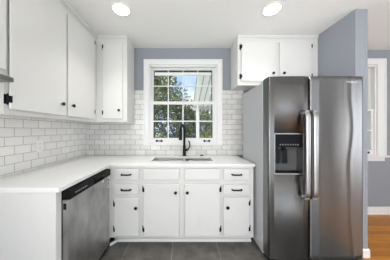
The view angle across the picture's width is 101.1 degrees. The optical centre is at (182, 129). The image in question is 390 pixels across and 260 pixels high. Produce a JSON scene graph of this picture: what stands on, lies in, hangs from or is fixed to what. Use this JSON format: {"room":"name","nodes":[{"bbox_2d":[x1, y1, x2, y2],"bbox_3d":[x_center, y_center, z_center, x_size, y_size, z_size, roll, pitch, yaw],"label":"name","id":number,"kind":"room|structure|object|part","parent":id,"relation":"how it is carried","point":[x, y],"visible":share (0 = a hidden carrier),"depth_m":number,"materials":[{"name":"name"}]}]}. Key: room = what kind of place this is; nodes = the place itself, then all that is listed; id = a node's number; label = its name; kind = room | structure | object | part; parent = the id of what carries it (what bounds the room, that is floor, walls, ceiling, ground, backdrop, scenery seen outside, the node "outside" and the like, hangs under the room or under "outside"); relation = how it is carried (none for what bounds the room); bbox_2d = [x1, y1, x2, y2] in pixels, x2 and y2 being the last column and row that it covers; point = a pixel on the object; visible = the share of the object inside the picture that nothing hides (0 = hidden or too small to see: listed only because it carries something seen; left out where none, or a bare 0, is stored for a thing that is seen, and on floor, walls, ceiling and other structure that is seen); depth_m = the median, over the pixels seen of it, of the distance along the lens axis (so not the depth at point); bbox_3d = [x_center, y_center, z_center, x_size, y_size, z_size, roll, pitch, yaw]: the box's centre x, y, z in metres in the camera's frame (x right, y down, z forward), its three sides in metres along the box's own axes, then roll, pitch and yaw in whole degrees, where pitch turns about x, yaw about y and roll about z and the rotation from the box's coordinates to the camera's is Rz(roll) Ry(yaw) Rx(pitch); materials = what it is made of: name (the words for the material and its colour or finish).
{"room":"kitchen","nodes":[
{"label":"kitchen","id":0,"kind":"room"},
{"bbox_2d":[134,48,249,157],"bbox_3d":[0.115,0.055,2.475,3.370,2.570,0.150,0,0,0],"label":"wall","id":1,"kind":"structure","parent":0,"point":[140,54],"depth_m":2.40,"materials":[{"name":"grey paint"}]},
{"bbox_2d":[96,35,133,122],"bbox_3d":[-0.928,-0.666,2.209,0.402,1.128,0.364,0,0,0],"label":"upper cabinet","id":2,"kind":"object","parent":1,"relation":"attached to","point":[114,53],"visible":1,"depth_m":2.08,"materials":[{"name":"white paint"}]},
{"bbox_3d":[-0.920,-1.207,2.072,0.386,0.046,0.016,0,0,0],"label":"cornice","id":3,"kind":"part","parent":2,"relation":"part of","materials":[{"name":"white paint"}]},
{"bbox_3d":[-0.908,-0.635,2.067,0.255,0.979,0.025,0,0,0],"label":"door","id":4,"kind":"part","parent":2,"relation":"part of","materials":[{"name":"white paint"}]},
{"bbox_2d":[87,90,242,154],"bbox_3d":[-0.275,-0.108,2.396,2.350,0.969,0.008,0,0,0],"label":"backsplash","id":5,"kind":"structure","parent":1,"relation":"attached to","point":[111,138],"depth_m":2.39,"materials":[{"name":"tile"}]},
{"bbox_2d":[144,59,221,144],"bbox_3d":[0.000,-0.413,2.461,1.172,1.278,0.178,0,0,0],"label":"window","id":6,"kind":"structure","parent":1,"relation":"in","point":[151,66],"depth_m":2.40,"materials":[{"name":"white paint"}]},
{"bbox_3d":[0.000,-0.681,2.475,0.990,0.562,0.035,0,0,0],"label":"sash","id":7,"kind":"part","parent":6,"relation":"part of","materials":[{"name":"white paint"}]},
{"bbox_3d":[0.000,-0.396,2.520,0.934,1.072,0.016,0,0,0],"label":"screen frame","id":8,"kind":"part","parent":6,"relation":"part of","materials":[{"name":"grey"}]},
{"bbox_3d":[0.000,-0.118,2.433,0.990,0.628,0.035,0,0,0],"label":"sash","id":9,"kind":"part","parent":6,"relation":"part of","materials":[{"name":"white paint"}]},
{"bbox_2d":[231,35,318,90],"bbox_3d":[1.231,-0.906,2.209,1.040,0.648,0.364,0,0,0],"label":"upper cabinet","id":10,"kind":"object","parent":1,"relation":"attached to","point":[254,58],"visible":0.84,"depth_m":2.06,"materials":[{"name":"white paint"}]},
{"bbox_3d":[0.973,-0.883,2.067,0.444,0.503,0.025,0,0,0],"label":"door","id":11,"kind":"part","parent":10,"relation":"part of","materials":[{"name":"white paint"}]},
{"bbox_3d":[1.231,-1.207,2.072,1.040,0.046,0.016,0,0,0],"label":"cornice","id":12,"kind":"part","parent":10,"relation":"part of","materials":[{"name":"white paint"}]},
{"bbox_3d":[1.453,-0.883,2.067,0.417,0.503,0.025,0,0,0],"label":"door","id":13,"kind":"part","parent":10,"relation":"part of","materials":[{"name":"white paint"}]},
{"bbox_2d":[65,0,389,49],"bbox_3d":[1.375,-1.270,-0.055,5.890,0.080,5.330,0,0,0],"label":"ceiling","id":14,"kind":"structure","parent":0,"point":[150,23],"depth_m":1.80,"materials":[{"name":"white paint"}]},
{"bbox_2d":[111,2,130,16],"bbox_3d":[-0.630,-1.226,1.630,0.198,0.008,0.198,0,0,0],"label":"recessed light","id":15,"kind":"object","parent":14,"relation":"in","point":[119,8],"visible":1,"depth_m":1.62,"materials":[{"name":"white paint"}]},
{"bbox_2d":[261,2,282,16],"bbox_3d":[0.907,-1.226,1.630,0.198,0.008,0.198,0,0,0],"label":"recessed light","id":16,"kind":"object","parent":14,"relation":"in","point":[273,8],"visible":1,"depth_m":1.62,"materials":[{"name":"white paint"}]},
{"bbox_2d":[100,215,389,259],"bbox_3d":[1.375,1.315,1.005,5.890,0.050,3.210,0,0,0],"label":"floor","id":17,"kind":"structure","parent":0,"point":[251,250],"depth_m":1.73,"materials":[{"name":"tile"}]},
{"bbox_2d":[0,192,60,259],"bbox_3d":[-1.140,0.848,1.069,0.620,0.884,0.050,0,0,0],"label":"end panel","id":18,"kind":"object","parent":17,"relation":"on","point":[30,223],"visible":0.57,"depth_m":1.04,"materials":[{"name":"white paint"}]},
{"bbox_2d":[61,169,109,259],"bbox_3d":[-1.081,0.853,1.405,0.639,0.874,0.614,0,0,0],"label":"dishwasher","id":19,"kind":"object","parent":17,"relation":"on","point":[85,204],"visible":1,"depth_m":1.30,"materials":[{"name":"silver metal"}]},
{"bbox_3d":[-0.803,0.448,1.405,0.057,0.063,0.613,0,0,0],"label":"control panel","id":20,"kind":"part","parent":19,"relation":"part of","materials":[{"name":"black plastic"}]},
{"bbox_2d":[107,167,142,239],"bbox_3d":[-0.645,0.848,2.053,0.369,0.884,0.674,0,0,0],"label":"base cabinet","id":21,"kind":"object","parent":17,"relation":"on","point":[125,183],"visible":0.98,"depth_m":1.76,"materials":[{"name":"white paint"}]},
{"bbox_3d":[-0.626,0.658,1.778,0.274,0.111,0.025,0,0,0],"label":"drawer","id":22,"kind":"part","parent":21,"relation":"part of","materials":[{"name":"white paint"}]},
{"bbox_3d":[-0.626,0.491,1.778,0.274,0.123,0.025,0,0,0],"label":"drawer","id":23,"kind":"part","parent":21,"relation":"part of","materials":[{"name":"white paint"}]},
{"bbox_3d":[-0.626,0.963,1.778,0.274,0.418,0.025,0,0,0],"label":"door","id":24,"kind":"part","parent":21,"relation":"part of","materials":[{"name":"white paint"}]},
{"bbox_2d":[110,239,250,245],"bbox_3d":[-0.012,1.278,1.823,1.600,0.024,0.098,0,0,0],"label":"trim","id":25,"kind":"structure","parent":17,"relation":"on","point":[116,240],"depth_m":1.85,"materials":[{"name":"white paint"}]},
{"bbox_2d":[142,167,220,238],"bbox_3d":[-0.015,0.848,2.063,0.892,0.884,0.654,0,0,0],"label":"base cabinet","id":26,"kind":"object","parent":17,"relation":"on","point":[178,202],"visible":0.98,"depth_m":1.76,"materials":[{"name":"white paint"}]},
{"bbox_2d":[0,155,254,192],"bbox_3d":[-0.327,0.391,1.714,2.247,0.030,1.353,0,0,0],"label":"countertop","id":27,"kind":"structure","parent":26,"relation":"on","point":[57,177],"depth_m":1.70,"materials":[{"name":"white stone"}]},
{"bbox_2d":[154,159,210,160],"bbox_3d":[-0.006,0.498,2.110,0.789,0.183,0.362,0,0,0],"label":"sink","id":28,"kind":"object","parent":27,"relation":"in","point":[155,159],"visible":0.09,"depth_m":2.28,"materials":[{"name":"silver metal"}]},
{"bbox_3d":[-0.171,0.498,2.110,0.460,0.183,0.362,0,0,0],"label":"bowl","id":29,"kind":"part","parent":28,"relation":"part of","materials":[{"name":"silver metal"}]},
{"bbox_3d":[0.224,0.498,2.110,0.329,0.183,0.362,0,0,0],"label":"bowl","id":30,"kind":"part","parent":28,"relation":"part of","materials":[{"name":"silver metal"}]},
{"bbox_2d":[179,124,189,155],"bbox_3d":[-0.005,0.145,2.241,0.113,0.461,0.269,0,0,31],"label":"kitchen faucet","id":31,"kind":"object","parent":27,"relation":"on","point":[181,125],"visible":0.98,"depth_m":2.31,"materials":[{"name":"black metal"}]},
{"bbox_3d":[-0.007,0.095,2.232,0.033,0.361,0.245,0,0,14],"label":"spout","id":32,"kind":"part","parent":31,"relation":"part of","materials":[{"name":"black metal"}]},
{"bbox_3d":[-0.240,0.491,1.778,0.395,0.123,0.025,0,0,0],"label":"false drawer","id":33,"kind":"part","parent":26,"relation":"part of","materials":[{"name":"white paint"}]},
{"bbox_3d":[-0.240,0.888,1.778,0.395,0.582,0.025,0,0,0],"label":"door","id":34,"kind":"part","parent":26,"relation":"part of","materials":[{"name":"white paint"}]},
{"bbox_3d":[0.215,0.491,1.778,0.393,0.123,0.025,0,0,0],"label":"false drawer","id":35,"kind":"part","parent":26,"relation":"part of","materials":[{"name":"white paint"}]},
{"bbox_3d":[0.215,0.888,1.778,0.393,0.582,0.025,0,0,0],"label":"door","id":36,"kind":"part","parent":26,"relation":"part of","materials":[{"name":"white paint"}]},
{"bbox_2d":[220,167,252,238],"bbox_3d":[0.609,0.848,2.059,0.357,0.884,0.661,0,0,0],"label":"base cabinet","id":37,"kind":"object","parent":17,"relation":"on","point":[236,182],"visible":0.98,"depth_m":1.76,"materials":[{"name":"white paint"}]},
{"bbox_3d":[0.592,0.658,1.778,0.289,0.111,0.025,0,0,0],"label":"drawer","id":38,"kind":"part","parent":37,"relation":"part of","materials":[{"name":"white paint"}]},
{"bbox_3d":[0.592,0.491,1.778,0.289,0.123,0.025,0,0,0],"label":"drawer","id":39,"kind":"part","parent":37,"relation":"part of","materials":[{"name":"white paint"}]},
{"bbox_3d":[0.592,0.959,1.778,0.289,0.427,0.025,0,0,0],"label":"door","id":40,"kind":"part","parent":37,"relation":"part of","materials":[{"name":"white paint"}]},
{"bbox_2d":[243,76,362,259],"bbox_3d":[1.267,0.392,1.812,0.910,1.797,0.735,0,0,0],"label":"refrigerator","id":41,"kind":"object","parent":17,"relation":"on","point":[303,135],"visible":0.99,"depth_m":1.51,"materials":[{"name":"grey metal"}]},
{"bbox_3d":[1.004,0.358,1.564,0.384,1.731,0.117,0,0,0],"label":"freezer door","id":42,"kind":"part","parent":41,"relation":"part of","materials":[{"name":"silver metal"}]},
{"bbox_3d":[1.142,0.230,1.484,0.060,0.830,0.077,0,0,0],"label":"handle","id":43,"kind":"part","parent":41,"relation":"part of","materials":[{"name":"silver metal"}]},
{"bbox_3d":[1.212,0.230,1.484,0.060,0.830,0.077,0,0,0],"label":"handle","id":44,"kind":"part","parent":41,"relation":"part of","materials":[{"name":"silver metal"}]},
{"bbox_3d":[1.463,0.358,1.563,0.518,1.731,0.118,0,0,0],"label":"fridge door","id":45,"kind":"part","parent":41,"relation":"part of","materials":[{"name":"silver metal"}]},
{"bbox_2d":[318,9,364,248],"bbox_3d":[1.812,0.030,2.043,0.120,2.520,0.834,0,0,0],"label":"wall partition","id":46,"kind":"structure","parent":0,"point":[341,47],"depth_m":1.70,"materials":[{"name":"grey paint"}]},
{"bbox_2d":[365,9,367,248],"bbox_3d":[1.863,0.030,1.635,0.025,2.520,0.025,0,0,0],"label":"trim","id":47,"kind":"structure","parent":46,"relation":"attached to","point":[366,10],"depth_m":1.62,"materials":[{"name":"grey paint"}]},
{"bbox_2d":[363,249,369,257],"bbox_3d":[1.819,1.248,2.029,0.134,0.085,0.834,0,0,0],"label":"baseboard","id":48,"kind":"structure","parent":46,"relation":"attached to","point":[366,252],"depth_m":1.61,"materials":[{"name":"white paint"}]},
{"bbox_2d":[368,50,389,206],"bbox_3d":[3.060,0.055,2.535,2.520,2.570,0.150,0,0,0],"label":"wall","id":49,"kind":"structure","parent":0,"point":[378,171],"depth_m":2.46,"materials":[{"name":"grey paint"}]},
{"bbox_2d":[368,58,389,160],"bbox_3d":[2.598,-0.307,2.510,1.065,1.565,0.200,0,0,0],"label":"window","id":50,"kind":"structure","parent":49,"relation":"in","point":[381,63],"depth_m":2.44,"materials":[{"name":"white paint"}]},
{"bbox_3d":[2.595,-0.641,2.535,0.736,0.693,0.035,0,0,0],"label":"sash","id":51,"kind":"part","parent":50,"relation":"part of","materials":[{"name":"white paint"}]},
{"bbox_3d":[2.595,0.024,2.494,0.736,0.708,0.035,0,0,0],"label":"sash","id":52,"kind":"part","parent":50,"relation":"part of","materials":[{"name":"white paint"}]},
{"bbox_2d":[368,207,389,214],"bbox_3d":[3.036,1.232,2.445,2.328,0.115,0.030,0,0,0],"label":"baseboard","id":53,"kind":"structure","parent":49,"relation":"attached to","point":[371,210],"depth_m":2.44,"materials":[{"name":"white paint"}]},
{"bbox_3d":[-1.510,0.055,-0.160,0.120,2.570,5.120,0,0,0],"label":"wall","id":54,"kind":"structure","parent":0,"visible":0},
{"bbox_2d":[0,0,5,73],"bbox_3d":[-1.263,-0.790,0.622,0.374,0.880,0.773,0,0,0],"label":"upper cabinet","id":55,"kind":"object","parent":54,"relation":"attached to","point":[2,2],"visible":0.97,"depth_m":0.98,"materials":[{"name":"white paint"}]},
{"bbox_2d":[0,74,13,81],"bbox_3d":[-1.248,-0.319,0.620,0.386,0.059,0.760,0,0,0],"label":"range hood","id":56,"kind":"object","parent":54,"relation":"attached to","point":[3,78],"visible":1,"depth_m":0.96,"materials":[{"name":"silver metal"}]},
{"bbox_2d":[0,116,86,177],"bbox_3d":[-1.446,0.033,0.746,0.008,0.686,3.292,0,0,0],"label":"backsplash","id":57,"kind":"structure","parent":54,"relation":"attached to","point":[62,140],"depth_m":1.57,"materials":[{"name":"tile"}]},
{"bbox_2d":[36,140,42,151],"bbox_3d":[-1.438,0.160,1.605,0.008,0.116,0.070,0,0,0],"label":"wall outlet","id":58,"kind":"object","parent":57,"relation":"attached to","point":[39,143],"visible":1,"depth_m":1.60,"materials":[{"name":"white plastic"}]},
{"bbox_2d":[0,0,99,122],"bbox_3d":[-1.263,-0.666,1.699,0.374,1.128,1.384,0,0,0],"label":"upper cabinet","id":59,"kind":"object","parent":54,"relation":"attached to","point":[51,49],"visible":1,"depth_m":1.31,"materials":[{"name":"white paint"}]},
{"bbox_3d":[-1.117,-0.629,1.274,0.025,0.991,0.498,0,0,0],"label":"door","id":60,"kind":"part","parent":59,"relation":"part of","materials":[{"name":"white paint"}]},
{"bbox_3d":[-1.122,-1.207,1.544,0.016,0.046,1.072,0,0,0],"label":"cornice","id":61,"kind":"part","parent":59,"relation":"part of","materials":[{"name":"white paint"}]},
{"bbox_3d":[-1.117,-0.629,1.776,0.025,0.991,0.470,0,0,0],"label":"door","id":62,"kind":"part","parent":59,"relation":"part of","materials":[{"name":"white paint"}]},
{"label":"outside","id":63,"kind":"structure","parent":0,"visible":0},
{"bbox_3d":[0.000,2.040,15.950,28.000,0.100,20.900,0,0,0],"label":"lawn","id":64,"kind":"structure","parent":63,"visible":0},
{"bbox_2d":[155,76,186,125],"bbox_3d":[-1.358,-0.513,5.975,3.195,5.012,2.129,0,0,0],"label":"leafy tree","id":65,"kind":"object","parent":64,"relation":"on","point":[163,90],"visible":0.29,"depth_m":6.10,"materials":[{"name":"green plant"}]},
{"bbox_2d":[155,94,210,137],"bbox_3d":[-0.583,-0.020,8.122,4.773,4.029,2.063,0,0,0],"label":"dense tree","id":66,"kind":"object","parent":64,"relation":"on","point":[177,117],"visible":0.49,"depth_m":7.90,"materials":[{"name":"green plant"}]},
{"bbox_2d":[155,79,210,137],"bbox_3d":[0.406,-0.888,10.775,7.416,5.763,2.294,0,0,0],"label":"tree","id":67,"kind":"object","parent":64,"relation":"on","point":[201,112],"visible":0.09,"depth_m":10.54,"materials":[{"name":"green plant"}]},
{"bbox_2d":[199,128,210,137],"bbox_3d":[1.253,0.957,5.942,1.875,2.074,1.061,0,0,0],"label":"shrub","id":68,"kind":"object","parent":64,"relation":"on","point":[203,132],"visible":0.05,"depth_m":5.87,"materials":[{"name":"green plant"}]},
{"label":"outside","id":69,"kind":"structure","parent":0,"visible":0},
{"bbox_3d":[0.000,2.040,4.075,28.000,0.100,2.850,0,0,0],"label":"patio","id":70,"kind":"object","parent":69,"visible":0},
{"bbox_2d":[155,72,210,137],"bbox_3d":[0.750,0.365,4.156,4.300,3.250,1.612,0,0,0],"label":"awning","id":71,"kind":"object","parent":70,"relation":"on","point":[204,78],"visible":0.27,"depth_m":3.92,"materials":[{"name":"white metal"}]},
{"bbox_3d":[0.450,0.630,4.897,0.095,2.720,0.075,0,0,0],"label":"post","id":72,"kind":"part","parent":71,"relation":"part of","materials":[{"name":"white paint"}]}
]}

